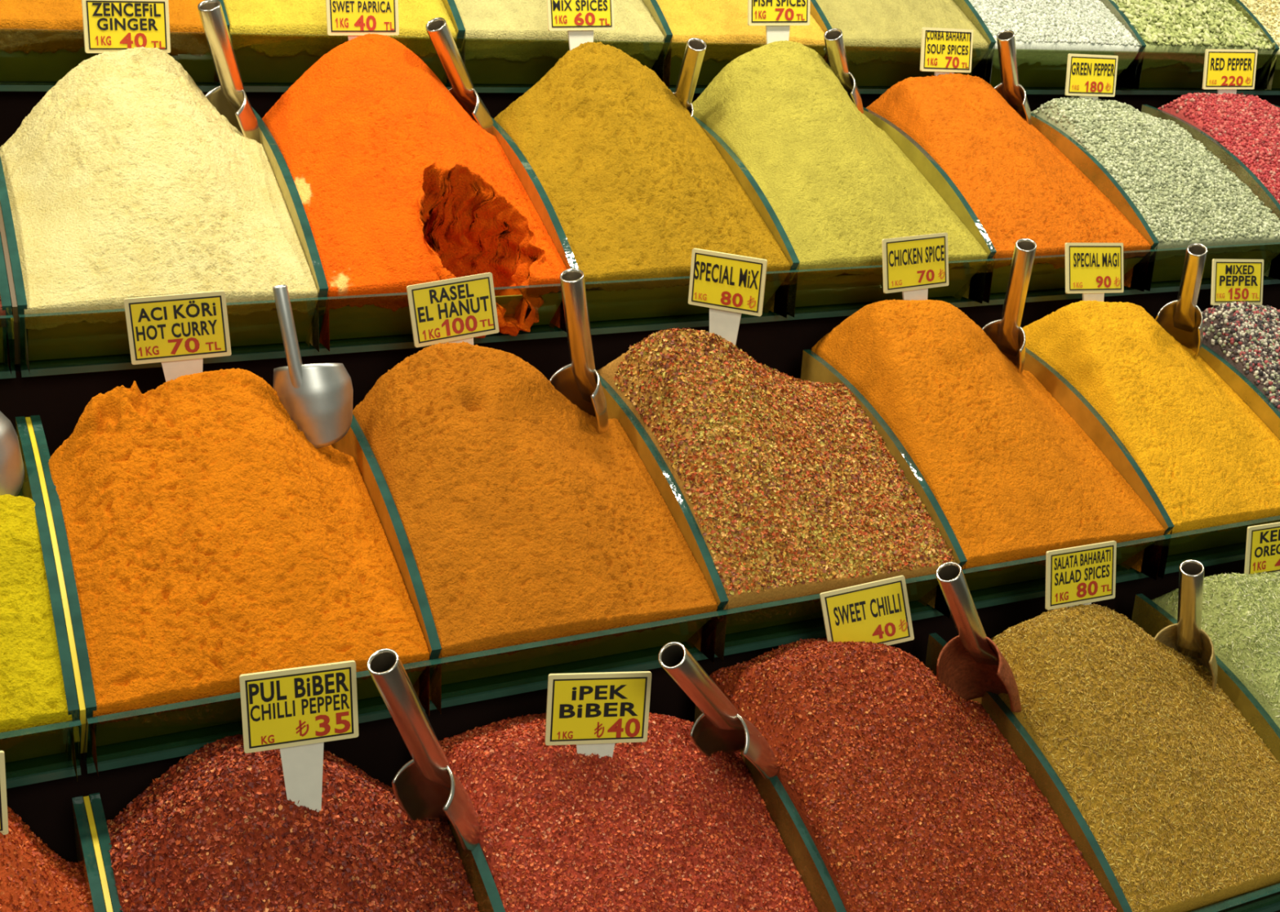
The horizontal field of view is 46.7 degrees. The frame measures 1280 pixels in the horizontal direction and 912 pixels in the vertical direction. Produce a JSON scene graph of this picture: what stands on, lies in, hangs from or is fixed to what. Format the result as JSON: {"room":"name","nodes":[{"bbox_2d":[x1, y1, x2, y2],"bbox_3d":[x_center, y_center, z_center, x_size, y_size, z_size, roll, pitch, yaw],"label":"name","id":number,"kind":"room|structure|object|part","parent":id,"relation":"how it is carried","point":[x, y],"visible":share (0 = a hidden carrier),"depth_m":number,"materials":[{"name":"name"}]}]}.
{"room":"food shop","nodes":[
{"label":"food shop","id":0,"kind":"room"},
{"bbox_3d":[0.550,1.242,1.468,8.000,0.050,5.200,-7,21,-26],"label":"floor","id":1,"kind":"structure","parent":0,"visible":0},
{"bbox_2d":[0,91,1279,911],"bbox_3d":[0.069,0.256,1.975,3.156,1.431,1.564,-7,21,-26],"label":"display stand","id":2,"kind":"object","parent":1,"relation":"on","point":[380,750],"visible":0.08,"depth_m":1.36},
{"bbox_2d":[0,235,16,378],"bbox_3d":[-0.686,-0.180,1.257,0.258,0.194,0.305,-7,21,-26],"label":"glass tray","id":3,"kind":"object","parent":2,"relation":"on","point":[5,372],"visible":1,"depth_m":1.22,"materials":[{"name":"green glass"}]},
{"bbox_2d":[0,298,11,373],"bbox_3d":[-0.686,-0.195,1.253,0.251,0.204,0.287,-7,21,-26],"label":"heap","id":4,"kind":"object","parent":3,"relation":"in","point":[2,321],"visible":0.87,"depth_m":1.21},
{"bbox_3d":[-0.633,-0.080,1.170,0.258,0.055,0.050,-7,21,-26],"label":"pane","id":5,"kind":"part","parent":3,"relation":"part of","materials":[{"name":"clear glass"}]},
{"bbox_3d":[-0.700,-0.097,1.304,0.258,0.006,0.267,-7,21,-26],"label":"plate","id":6,"kind":"part","parent":3,"relation":"part of","materials":[{"name":"green glass"}]},
{"bbox_2d":[0,416,81,788],"bbox_3d":[-0.562,0.117,1.094,0.244,0.194,0.305,-7,21,-26],"label":"glass tray","id":7,"kind":"object","parent":2,"relation":"on","point":[28,760],"visible":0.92,"depth_m":1.07,"materials":[{"name":"green glass"}]},
{"bbox_3d":[-0.630,0.095,1.228,0.244,0.130,0.005,-7,21,-26],"label":"panel","id":8,"kind":"part","parent":7,"relation":"part of","materials":[{"name":"glass"}]},
{"bbox_2d":[0,493,77,780],"bbox_3d":[-0.563,0.120,1.096,0.234,0.168,0.286,-7,21,-26],"label":"heap","id":9,"kind":"object","parent":7,"relation":"in","point":[32,689],"visible":0.99,"depth_m":1.06,"materials":[{"name":"yellow food"}]},
{"bbox_2d":[0,411,24,496],"bbox_3d":[-0.524,-0.034,1.124,0.095,0.175,0.049,1,19,-6],"label":"scoop","id":10,"kind":"object","parent":9,"relation":"on","point":[11,464],"visible":0.97,"depth_m":1.15,"materials":[{"name":"metal"}]},
{"bbox_3d":[-0.509,0.217,1.007,0.244,0.055,0.050,-7,21,-26],"label":"pane","id":11,"kind":"part","parent":7,"relation":"part of","materials":[{"name":"clear glass"}]},
{"bbox_3d":[-0.575,0.200,1.141,0.244,0.006,0.267,-7,21,-26],"label":"plate","id":12,"kind":"part","parent":7,"relation":"part of","materials":[{"name":"green glass"}]},
{"bbox_2d":[71,795,106,911],"bbox_3d":[-0.454,0.397,0.931,0.244,0.194,0.305,-7,21,-26],"label":"glass tray","id":13,"kind":"object","parent":2,"relation":"on","point":[86,856],"visible":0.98,"depth_m":1.03,"materials":[{"name":"green glass"}]},
{"bbox_2d":[0,805,93,911],"bbox_3d":[-0.453,0.363,0.921,0.237,0.246,0.287,-7,21,-26],"label":"heap","id":14,"kind":"object","parent":13,"relation":"in","point":[33,877],"visible":0.94,"depth_m":0.98,"materials":[{"name":"red food"}]},
{"bbox_2d":[0,750,8,835],"bbox_3d":[-0.440,0.248,0.954,0.067,0.123,0.006,-6,21,-24],"label":"price sign","id":15,"kind":"object","parent":14,"relation":"on","point":[3,802],"visible":1,"depth_m":0.96,"materials":[{"name":"beige plastic"}]},
{"bbox_2d":[0,104,1279,377],"bbox_3d":[0.205,-0.283,1.687,1.731,0.194,0.305,-7,21,-26],"label":"bin","id":16,"kind":"object","parent":2,"relation":"on","point":[82,347],"visible":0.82,"depth_m":1.48,"materials":[{"name":"green glass"}]},
{"bbox_2d":[0,46,319,373],"bbox_3d":[-0.453,-0.242,1.359,0.242,0.248,0.286,-7,21,-26],"label":"heap","id":17,"kind":"object","parent":16,"relation":"in","point":[124,180],"visible":0.98,"depth_m":1.31,"materials":[{"name":"beige food"}]},
{"bbox_2d":[81,0,170,53],"bbox_3d":[-0.489,-0.381,1.419,0.080,0.111,0.012,-9,22,-31],"label":"price sign","id":18,"kind":"object","parent":17,"relation":"on","point":[108,25],"visible":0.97,"depth_m":1.41,"materials":[{"name":"beige plastic"}]},
{"bbox_2d":[197,0,260,143],"bbox_3d":[-0.401,-0.357,1.441,0.058,0.169,0.098,12,21,24],"label":"scoop","id":19,"kind":"object","parent":17,"relation":"on","point":[230,100],"visible":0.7,"depth_m":1.42,"materials":[{"name":"metal"}]},
{"bbox_3d":[-0.394,-0.374,1.421,0.024,0.123,0.079,7,20,12],"label":"handle","id":20,"kind":"part","parent":19,"relation":"part of","materials":[{"name":"metal"}]},
{"bbox_2d":[204,85,260,143],"bbox_3d":[-0.395,-0.323,1.468,0.061,0.089,0.064,15,22,30],"label":"bowl","id":21,"kind":"object","parent":19,"relation":"on","point":[232,102],"depth_m":1.44,"materials":[{"name":"metal"}]},
{"bbox_2d":[262,33,566,351],"bbox_3d":[-0.229,-0.273,1.460,0.235,0.264,0.295,-7,21,-26],"label":"heap","id":22,"kind":"object","parent":16,"relation":"in","point":[398,186],"visible":0.9,"depth_m":1.43,"materials":[{"name":"orange food"}]},
{"bbox_2d":[325,0,399,40],"bbox_3d":[-0.281,-0.425,1.509,0.073,0.115,0.006,-7,20,-22],"label":"price sign","id":23,"kind":"object","parent":22,"relation":"on","point":[353,19],"visible":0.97,"depth_m":1.50,"materials":[{"name":"beige plastic"}]},
{"bbox_2d":[493,41,791,318],"bbox_3d":[-0.011,-0.298,1.571,0.237,0.259,0.286,-7,21,-26],"label":"heap","id":24,"kind":"object","parent":16,"relation":"in","point":[633,184],"visible":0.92,"depth_m":1.52,"materials":[{"name":"yellow food"}]},
{"bbox_2d":[425,17,493,135],"bbox_3d":[-0.185,-0.382,1.548,0.058,0.147,0.125,12,21,25],"label":"scoop","id":25,"kind":"object","parent":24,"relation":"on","point":[462,89],"visible":0.47,"depth_m":1.52,"materials":[{"name":"metal"}]},
{"bbox_3d":[-0.187,-0.397,1.527,0.026,0.105,0.094,12,21,23],"label":"handle","id":26,"kind":"part","parent":25,"relation":"part of","materials":[{"name":"metal"}]},
{"bbox_2d":[448,88,493,135],"bbox_3d":[-0.174,-0.356,1.579,0.058,0.079,0.077,15,22,30],"label":"bowl","id":27,"kind":"object","parent":25,"relation":"on","point":[468,98],"depth_m":1.54,"materials":[{"name":"metal"}]},
{"bbox_2d":[546,0,614,50],"bbox_3d":[-0.064,-0.452,1.590,0.082,0.111,0.014,-9,22,-31],"label":"price sign","id":28,"kind":"object","parent":24,"relation":"on","point":[580,18],"visible":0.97,"depth_m":1.58,"materials":[{"name":"beige plastic"}]},
{"bbox_2d":[672,37,706,117],"bbox_3d":[0.041,-0.394,1.666,0.051,0.153,0.118,-7,21,-26],"label":"scoop","id":29,"kind":"object","parent":24,"relation":"on","point":[695,47],"visible":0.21,"depth_m":1.62,"materials":[{"name":"metal"}]},
{"bbox_2d":[672,92,693,117],"bbox_3d":[0.032,-0.369,1.689,0.051,0.090,0.087,-7,21,-26],"label":"bowl","id":30,"kind":"object","parent":29,"relation":"on","point":[685,98],"depth_m":1.65,"materials":[{"name":"metal"}]},
{"bbox_3d":[0.194,-0.200,1.735,1.727,0.006,0.267,-7,21,-26],"label":"plate","id":31,"kind":"part","parent":16,"relation":"part of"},
{"bbox_3d":[0.260,-0.183,1.602,1.727,0.055,0.050,-7,21,-26],"label":"pane","id":32,"kind":"part","parent":16,"relation":"part of","materials":[{"name":"clear glass"}]},
{"bbox_2d":[692,40,988,317],"bbox_3d":[0.215,-0.327,1.678,0.246,0.264,0.286,-7,21,-26],"label":"heap","id":33,"kind":"object","parent":16,"relation":"in","point":[837,185],"visible":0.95,"depth_m":1.63,"materials":[{"name":"yellow food"}]},
{"bbox_2d":[747,0,809,44],"bbox_3d":[0.157,-0.488,1.694,0.082,0.114,0.009,-6,21,-25],"label":"price sign","id":34,"kind":"object","parent":33,"relation":"on","point":[777,15],"visible":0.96,"depth_m":1.69,"materials":[{"name":"beige plastic"}]},
{"bbox_2d":[823,28,863,113],"bbox_3d":[0.237,-0.441,1.754,0.057,0.126,0.106,13,21,26],"label":"scoop","id":35,"kind":"object","parent":33,"relation":"on","point":[833,37],"visible":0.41,"depth_m":1.72,"materials":[{"name":"metal"}]},
{"bbox_3d":[0.232,-0.457,1.734,0.026,0.084,0.075,14,22,29],"label":"handle","id":36,"kind":"part","parent":35,"relation":"part of","materials":[{"name":"metal"}]},
{"bbox_2d":[848,71,863,113],"bbox_3d":[0.244,-0.423,1.773,0.058,0.079,0.076,15,22,30],"label":"bowl","id":37,"kind":"object","parent":35,"relation":"on","point":[854,94],"depth_m":1.74,"materials":[{"name":"metal"}]},
{"bbox_2d":[866,72,1151,302],"bbox_3d":[0.436,-0.336,1.792,0.232,0.229,0.286,-7,21,-26],"label":"heap","id":38,"kind":"object","parent":16,"relation":"in","point":[1018,184],"visible":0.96,"depth_m":1.74,"materials":[{"name":"orange food"}]},
{"bbox_2d":[920,26,973,75],"bbox_3d":[0.375,-0.467,1.821,0.083,0.112,0.013,-9,22,-31],"label":"price sign","id":39,"kind":"object","parent":38,"relation":"on","point":[944,51],"visible":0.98,"depth_m":1.81,"materials":[{"name":"beige plastic"}]},
{"bbox_2d":[993,29,1031,124],"bbox_3d":[0.468,-0.466,1.875,0.058,0.143,0.117,14,22,29],"label":"scoop","id":40,"kind":"object","parent":38,"relation":"on","point":[1010,88],"visible":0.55,"depth_m":1.85,"materials":[{"name":"metal"}]},
{"bbox_3d":[0.462,-0.482,1.856,0.026,0.101,0.087,15,22,30],"label":"handle","id":41,"kind":"part","parent":40,"relation":"part of","materials":[{"name":"metal"}]},
{"bbox_2d":[993,83,1031,124],"bbox_3d":[0.478,-0.441,1.903,0.058,0.079,0.075,15,22,30],"label":"bowl","id":42,"kind":"object","parent":40,"relation":"on","point":[1015,95],"depth_m":1.88,"materials":[{"name":"metal"}]},
{"bbox_2d":[1031,95,1279,291],"bbox_3d":[0.650,-0.347,1.899,0.231,0.202,0.288,-7,21,-26],"label":"heap","id":43,"kind":"object","parent":16,"relation":"in","point":[1184,193],"visible":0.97,"depth_m":1.84,"materials":[{"name":"food"}]},
{"bbox_2d":[1064,53,1118,100],"bbox_3d":[0.581,-0.461,1.917,0.083,0.112,0.012,-7,21,-26],"label":"price sign","id":44,"kind":"object","parent":43,"relation":"on","point":[1089,76],"visible":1,"depth_m":1.91,"materials":[{"name":"beige plastic"}]},
{"bbox_2d":[1151,92,1279,220],"bbox_3d":[0.868,-0.375,2.003,0.245,0.208,0.288,-7,21,-26],"label":"heap","id":45,"kind":"object","parent":16,"relation":"in","point":[1247,126],"visible":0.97,"depth_m":1.97,"materials":[{"name":"red food"}]},
{"bbox_2d":[1202,48,1257,94],"bbox_3d":[0.803,-0.498,2.029,0.086,0.113,0.012,-4,20,-19],"label":"price sign","id":46,"kind":"object","parent":45,"relation":"on","point":[1227,71],"visible":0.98,"depth_m":2.02,"materials":[{"name":"beige plastic"}]},
{"bbox_2d":[0,0,1279,94],"bbox_3d":[0.187,-0.583,1.929,2.000,0.194,0.305,-7,21,-26],"label":"display shelf","id":47,"kind":"object","parent":2,"relation":"on","point":[20,71],"visible":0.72,"depth_m":1.69,"materials":[{"name":"green glass"}]},
{"bbox_2d":[0,0,218,82],"bbox_3d":[-0.584,-0.505,1.526,0.246,0.215,0.238,-7,21,-26],"label":"heap","id":48,"kind":"object","parent":47,"relation":"in","point":[39,15],"visible":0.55,"depth_m":1.44,"materials":[{"name":"food"}]},
{"bbox_2d":[222,0,457,83],"bbox_3d":[-0.356,-0.532,1.636,0.242,0.216,0.238,-7,21,-26],"label":"heap","id":49,"kind":"object","parent":47,"relation":"in","point":[286,18],"visible":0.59,"depth_m":1.54,"materials":[{"name":"food"}]},
{"bbox_2d":[450,0,665,81],"bbox_3d":[-0.130,-0.557,1.746,0.244,0.214,0.238,-7,21,-26],"label":"heap","id":50,"kind":"object","parent":47,"relation":"in","point":[492,20],"visible":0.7,"depth_m":1.66,"materials":[{"name":"beige food"}]},
{"bbox_3d":[0.240,-0.483,1.842,2.000,0.055,0.050,-7,21,-26],"label":"pane","id":51,"kind":"part","parent":47,"relation":"part of","materials":[{"name":"clear glass"}]},
{"bbox_3d":[0.174,-0.500,1.976,2.000,0.006,0.267,-7,21,-26],"label":"plate","id":52,"kind":"part","parent":47,"relation":"part of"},
{"bbox_2d":[656,0,828,86],"bbox_3d":[0.085,-0.583,1.849,0.218,0.216,0.238,-7,21,-26],"label":"heap","id":53,"kind":"object","parent":47,"relation":"in","point":[708,20],"visible":0.46,"depth_m":1.76,"materials":[{"name":"gold food"}]},
{"bbox_2d":[809,0,989,79],"bbox_3d":[0.296,-0.607,1.951,0.236,0.216,0.238,-7,21,-26],"label":"heap","id":54,"kind":"object","parent":47,"relation":"in","point":[863,24],"visible":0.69,"depth_m":1.87,"materials":[{"name":"beige food"}]},
{"bbox_2d":[952,0,1140,88],"bbox_3d":[0.522,-0.628,2.061,0.255,0.205,0.240,-7,21,-26],"label":"heap","id":55,"kind":"object","parent":47,"relation":"in","point":[1068,26],"visible":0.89,"depth_m":1.99,"materials":[{"name":"white food"}]},
{"bbox_2d":[1098,0,1275,89],"bbox_3d":[0.755,-0.656,2.171,0.260,0.210,0.245,-7,21,-26],"label":"heap","id":56,"kind":"object","parent":47,"relation":"in","point":[1190,28],"visible":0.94,"depth_m":2.09,"materials":[{"name":"food"}]},
{"bbox_2d":[1227,0,1279,89],"bbox_3d":[0.982,-0.680,2.283,0.246,0.205,0.241,-7,21,-26],"label":"heap","id":57,"kind":"object","parent":47,"relation":"in","point":[1267,12],"visible":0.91,"depth_m":2.19,"materials":[{"name":"beige food"}]},
{"bbox_2d":[25,342,1279,773],"bbox_3d":[0.225,0.027,1.474,1.514,0.194,0.305,-7,21,-26],"label":"bin","id":58,"kind":"object","parent":2,"relation":"on","point":[148,736],"visible":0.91,"depth_m":1.28,"materials":[{"name":"green glass"}]},
{"bbox_2d":[48,368,430,777],"bbox_3d":[-0.334,0.062,1.196,0.247,0.234,0.286,-7,21,-26],"label":"heap","id":59,"kind":"object","parent":58,"relation":"in","point":[211,543],"visible":0.98,"depth_m":1.14,"materials":[{"name":"orange food"}]},
{"bbox_2d":[124,290,231,382],"bbox_3d":[-0.380,-0.083,1.225,0.082,0.107,0.006,-4,20,-20],"label":"price sign","id":60,"kind":"object","parent":59,"relation":"on","point":[177,331],"visible":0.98,"depth_m":1.22,"materials":[{"name":"beige plastic"}]},
{"bbox_2d":[272,284,353,448],"bbox_3d":[-0.280,-0.076,1.250,0.069,0.140,0.040,5,19,7],"label":"scoop","id":61,"kind":"object","parent":59,"relation":"on","point":[317,397],"visible":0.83,"depth_m":1.24,"materials":[{"name":"metal"}]},
{"bbox_3d":[-0.289,-0.086,1.235,0.033,0.112,0.012,9,20,17],"label":"handle","id":62,"kind":"part","parent":61,"relation":"part of","materials":[{"name":"metal"}]},
{"bbox_2d":[272,363,353,448],"bbox_3d":[-0.282,-0.045,1.261,0.069,0.075,0.040,5,19,7],"label":"bowl","id":63,"kind":"object","parent":61,"relation":"on","point":[317,397],"depth_m":1.25,"materials":[{"name":"metal"}]},
{"bbox_2d":[352,341,718,713],"bbox_3d":[-0.104,0.032,1.305,0.246,0.242,0.286,-7,21,-26],"label":"heap","id":64,"kind":"object","parent":58,"relation":"in","point":[523,522],"visible":0.96,"depth_m":1.25,"materials":[{"name":"orange food"}]},
{"bbox_2d":[406,272,498,347],"bbox_3d":[-0.166,-0.103,1.327,0.084,0.119,0.012,-7,21,-26],"label":"price sign","id":65,"kind":"object","parent":64,"relation":"on","point":[460,309],"visible":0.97,"depth_m":1.32,"materials":[{"name":"beige plastic"}]},
{"bbox_2d":[549,268,608,433],"bbox_3d":[-0.057,-0.086,1.357,0.059,0.185,0.091,15,22,30],"label":"scoop","id":66,"kind":"object","parent":64,"relation":"on","point":[579,381],"visible":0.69,"depth_m":1.34,"materials":[{"name":"metal"}]},
{"bbox_3d":[-0.052,-0.104,1.338,0.025,0.138,0.075,9,20,16],"label":"handle","id":67,"kind":"part","parent":66,"relation":"part of","materials":[{"name":"metal"}]},
{"bbox_2d":[549,364,608,433],"bbox_3d":[-0.051,-0.045,1.384,0.059,0.090,0.060,15,22,30],"label":"bowl","id":68,"kind":"object","parent":66,"relation":"on","point":[580,384],"depth_m":1.37,"materials":[{"name":"metal"}]},
{"bbox_3d":[0.214,0.110,1.522,1.510,0.006,0.267,-7,21,-26],"label":"plate","id":69,"kind":"part","parent":58,"relation":"part of","materials":[{"name":"green metal"}]},
{"bbox_3d":[0.280,0.127,1.389,1.510,0.055,0.050,-7,21,-26],"label":"pane","id":70,"kind":"part","parent":58,"relation":"part of","materials":[{"name":"clear glass"}]},
{"bbox_2d":[596,327,956,661],"bbox_3d":[0.124,0.005,1.414,0.248,0.244,0.288,-7,21,-26],"label":"heap","id":71,"kind":"object","parent":58,"relation":"in","point":[790,489],"visible":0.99,"depth_m":1.36,"materials":[{"name":"food"}]},
{"bbox_2d":[688,248,767,344],"bbox_3d":[0.083,-0.137,1.432,0.076,0.122,0.011,10,20,19],"label":"price sign","id":72,"kind":"object","parent":71,"relation":"on","point":[731,286],"visible":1,"depth_m":1.42,"materials":[{"name":"beige plastic"}]},
{"bbox_2d":[811,299,1165,580],"bbox_3d":[0.353,-0.024,1.525,0.249,0.250,0.286,-7,21,-26],"label":"heap","id":73,"kind":"object","parent":58,"relation":"in","point":[1012,474],"visible":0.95,"depth_m":1.47,"materials":[{"name":"orange food"}]},
{"bbox_2d":[881,232,948,300],"bbox_3d":[0.285,-0.171,1.537,0.083,0.117,0.018,-6,21,-25],"label":"price sign","id":74,"kind":"object","parent":73,"relation":"on","point":[912,265],"visible":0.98,"depth_m":1.53,"materials":[{"name":"beige plastic"}]},
{"bbox_2d":[982,238,1036,373],"bbox_3d":[0.389,-0.147,1.581,0.056,0.186,0.110,4,19,1],"label":"scoop","id":75,"kind":"object","parent":73,"relation":"on","point":[1006,333],"visible":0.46,"depth_m":1.56,"materials":[{"name":"metal"}]},
{"bbox_2d":[982,319,1025,373],"bbox_3d":[0.394,-0.107,1.616,0.062,0.089,0.063,15,22,30],"label":"bowl","id":76,"kind":"object","parent":75,"relation":"on","point":[1008,335],"depth_m":1.59,"materials":[{"name":"metal"}]},
{"bbox_3d":[0.395,-0.164,1.562,0.024,0.140,0.088,7,19,10],"label":"handle","id":77,"kind":"part","parent":75,"relation":"part of","materials":[{"name":"metal"}]},
{"bbox_2d":[1022,300,1279,578],"bbox_3d":[0.577,-0.044,1.635,0.232,0.237,0.286,-7,21,-26],"label":"heap","id":78,"kind":"object","parent":58,"relation":"in","point":[1210,460],"visible":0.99,"depth_m":1.58,"materials":[{"name":"yellow food"}]},
{"bbox_2d":[1064,242,1123,301],"bbox_3d":[0.505,-0.179,1.647,0.087,0.115,0.030,-7,22,-27],"label":"price sign","id":79,"kind":"object","parent":78,"relation":"on","point":[1093,270],"visible":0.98,"depth_m":1.64,"materials":[{"name":"beige plastic"}]},
{"bbox_2d":[1155,243,1207,358],"bbox_3d":[0.620,-0.172,1.698,0.058,0.158,0.108,11,20,21],"label":"scoop","id":80,"kind":"object","parent":78,"relation":"on","point":[1182,318],"visible":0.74,"depth_m":1.69,"materials":[{"name":"metal"}]},
{"bbox_2d":[1155,299,1203,358],"bbox_3d":[0.627,-0.142,1.725,0.059,0.086,0.070,14,22,30],"label":"bowl","id":81,"kind":"object","parent":80,"relation":"on","point":[1183,319],"depth_m":1.71,"materials":[{"name":"metal"}]},
{"bbox_3d":[0.623,-0.188,1.677,0.025,0.113,0.083,9,20,17],"label":"handle","id":82,"kind":"part","parent":80,"relation":"part of","materials":[{"name":"metal"}]},
{"bbox_2d":[1200,301,1279,411],"bbox_3d":[0.794,-0.060,1.742,0.239,0.219,0.288,-7,21,-26],"label":"heap","id":83,"kind":"object","parent":58,"relation":"in","point":[1246,335],"visible":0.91,"depth_m":1.71,"materials":[{"name":"multicoloured food"}]},
{"bbox_2d":[1210,258,1263,305],"bbox_3d":[0.706,-0.176,1.754,0.084,0.114,0.026,-6,21,-25],"label":"price sign","id":84,"kind":"object","parent":83,"relation":"on","point":[1233,280],"visible":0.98,"depth_m":1.75,"materials":[{"name":"beige plastic"}]},
{"bbox_2d":[83,593,1279,911],"bbox_3d":[0.222,0.320,1.258,1.263,0.194,0.305,-7,21,-26],"label":"glass tray","id":85,"kind":"object","parent":2,"relation":"on","point":[799,843],"visible":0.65,"depth_m":1.25,"materials":[{"name":"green glass"}]},
{"bbox_2d":[106,733,479,911],"bbox_3d":[-0.227,0.340,1.031,0.244,0.239,0.287,-7,21,-26],"label":"heap","id":86,"kind":"object","parent":85,"relation":"in","point":[219,830],"visible":0.82,"depth_m":1.02,"materials":[{"name":"red food"}]},
{"bbox_2d":[239,660,358,812],"bbox_3d":[-0.234,0.201,1.024,0.078,0.120,0.008,-4,20,-20],"label":"price sign","id":87,"kind":"object","parent":86,"relation":"on","point":[294,711],"visible":1,"depth_m":1.01,"materials":[{"name":"beige plastic"}]},
{"bbox_2d":[367,648,479,851],"bbox_3d":[-0.153,0.207,1.046,0.058,0.196,0.123,12,21,23],"label":"scoop","id":88,"kind":"object","parent":86,"relation":"on","point":[426,787],"visible":1,"depth_m":1.05,"materials":[{"name":"metal"}]},
{"bbox_3d":[-0.153,0.190,1.027,0.026,0.151,0.099,11,21,22],"label":"handle","id":89,"kind":"part","parent":88,"relation":"part of","materials":[{"name":"metal"}]},
{"bbox_2d":[391,759,479,851],"bbox_3d":[-0.142,0.252,1.087,0.058,0.086,0.068,15,22,30],"label":"bowl","id":90,"kind":"object","parent":88,"relation":"on","point":[428,789],"depth_m":1.07,"materials":[{"name":"metal"}]},
{"bbox_2d":[439,712,817,911],"bbox_3d":[-0.001,0.327,1.145,0.249,0.213,0.287,-7,21,-26],"label":"heap","id":91,"kind":"object","parent":85,"relation":"in","point":[659,824],"visible":0.77,"depth_m":1.13,"materials":[{"name":"red food"}]},
{"bbox_2d":[545,671,651,758],"bbox_3d":[-0.033,0.207,1.138,0.081,0.089,0.007,-1,20,-12],"label":"price sign","id":92,"kind":"object","parent":91,"relation":"on","point":[593,712],"visible":1,"depth_m":1.13,"materials":[{"name":"beige plastic"}]},
{"bbox_2d":[658,641,778,779],"bbox_3d":[0.061,0.193,1.139,0.058,0.159,0.161,15,23,32],"label":"scoop","id":93,"kind":"object","parent":91,"relation":"on","point":[720,727],"visible":1,"depth_m":1.14,"materials":[{"name":"metal"}]},
{"bbox_3d":[0.051,0.178,1.120,0.026,0.119,0.126,16,23,33],"label":"handle","id":94,"kind":"part","parent":93,"relation":"part of","materials":[{"name":"metal"}]},
{"bbox_2d":[689,712,778,779],"bbox_3d":[0.081,0.223,1.185,0.058,0.073,0.082,15,22,30],"label":"bowl","id":95,"kind":"object","parent":93,"relation":"on","point":[729,733],"depth_m":1.17,"materials":[{"name":"metal"}]},
{"bbox_2d":[708,637,1117,911],"bbox_3d":[0.226,0.290,1.251,0.242,0.236,0.287,-7,21,-26],"label":"heap","id":96,"kind":"object","parent":85,"relation":"in","point":[910,797],"visible":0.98,"depth_m":1.21,"materials":[{"name":"red food"}]},
{"bbox_2d":[819,575,914,645],"bbox_3d":[0.196,0.165,1.293,0.086,0.124,0.019,0,19,-9],"label":"price sign","id":97,"kind":"object","parent":96,"relation":"on","point":[877,611],"visible":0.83,"depth_m":1.28,"materials":[{"name":"beige plastic"}]},
{"bbox_2d":[935,561,1021,712],"bbox_3d":[0.288,0.157,1.270,0.119,0.163,0.069,-7,21,-26],"label":"scoop","id":98,"kind":"object","parent":96,"relation":"on","point":[970,664],"visible":1,"depth_m":1.27,"materials":[{"name":"metal"}]},
{"bbox_3d":[0.276,0.137,1.256,0.093,0.118,0.025,-14,26,-41],"label":"handle","id":99,"kind":"part","parent":98,"relation":"part of","materials":[{"name":"metal"}]},
{"bbox_2d":[936,635,1021,712],"bbox_3d":[0.301,0.190,1.297,0.067,0.085,0.076,15,22,30],"label":"bowl","id":100,"kind":"object","parent":98,"relation":"on","point":[971,666],"depth_m":1.30,"materials":[{"name":"silver metal"}]},
{"bbox_2d":[990,603,1279,911],"bbox_3d":[0.455,0.264,1.361,0.256,0.234,0.289,-7,21,-26],"label":"heap","id":101,"kind":"object","parent":85,"relation":"in","point":[1179,793],"visible":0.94,"depth_m":1.30,"materials":[{"name":"yellow food"}]},
{"bbox_2d":[1044,540,1116,609],"bbox_3d":[0.407,0.139,1.375,0.080,0.115,0.020,-6,21,-23],"label":"price sign","id":102,"kind":"object","parent":101,"relation":"on","point":[1086,575],"visible":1,"depth_m":1.37,"materials":[{"name":"beige plastic"}]},
{"bbox_2d":[1154,559,1217,690],"bbox_3d":[0.524,0.166,1.417,0.088,0.164,0.072,-7,21,-26],"label":"scoop","id":103,"kind":"object","parent":101,"relation":"on","point":[1186,637],"visible":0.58,"depth_m":1.40,"materials":[{"name":"metal"}]},
{"bbox_2d":[1154,623,1217,690],"bbox_3d":[0.529,0.200,1.438,0.065,0.087,0.068,15,22,30],"label":"bowl","id":104,"kind":"object","parent":103,"relation":"on","point":[1188,639],"depth_m":1.42,"materials":[{"name":"silver metal"}]},
{"bbox_3d":[0.519,0.147,1.399,0.026,0.118,0.072,14,22,29],"label":"handle","id":105,"kind":"part","parent":103,"relation":"part of","materials":[{"name":"metal"}]},
{"bbox_2d":[1138,570,1279,742],"bbox_3d":[0.680,0.239,1.470,0.237,0.232,0.289,-7,21,-26],"label":"heap","id":106,"kind":"object","parent":85,"relation":"in","point":[1241,612],"visible":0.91,"depth_m":1.44,"materials":[{"name":"food"}]},
{"bbox_2d":[1244,521,1279,574],"bbox_3d":[0.645,0.121,1.505,0.086,0.115,0.014,-4,20,-20],"label":"price sign","id":107,"kind":"object","parent":106,"relation":"on","point":[1263,541],"visible":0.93,"depth_m":1.49,"materials":[{"name":"beige plastic"}]},
{"bbox_3d":[0.277,0.419,1.172,1.259,0.055,0.050,-7,21,-26],"label":"pane","id":108,"kind":"part","parent":85,"relation":"part of","materials":[{"name":"clear glass"}]},
{"bbox_3d":[0.210,0.402,1.306,1.259,0.006,0.267,-7,21,-26],"label":"plate","id":109,"kind":"part","parent":85,"relation":"part of","materials":[{"name":"green glass"}]}
]}

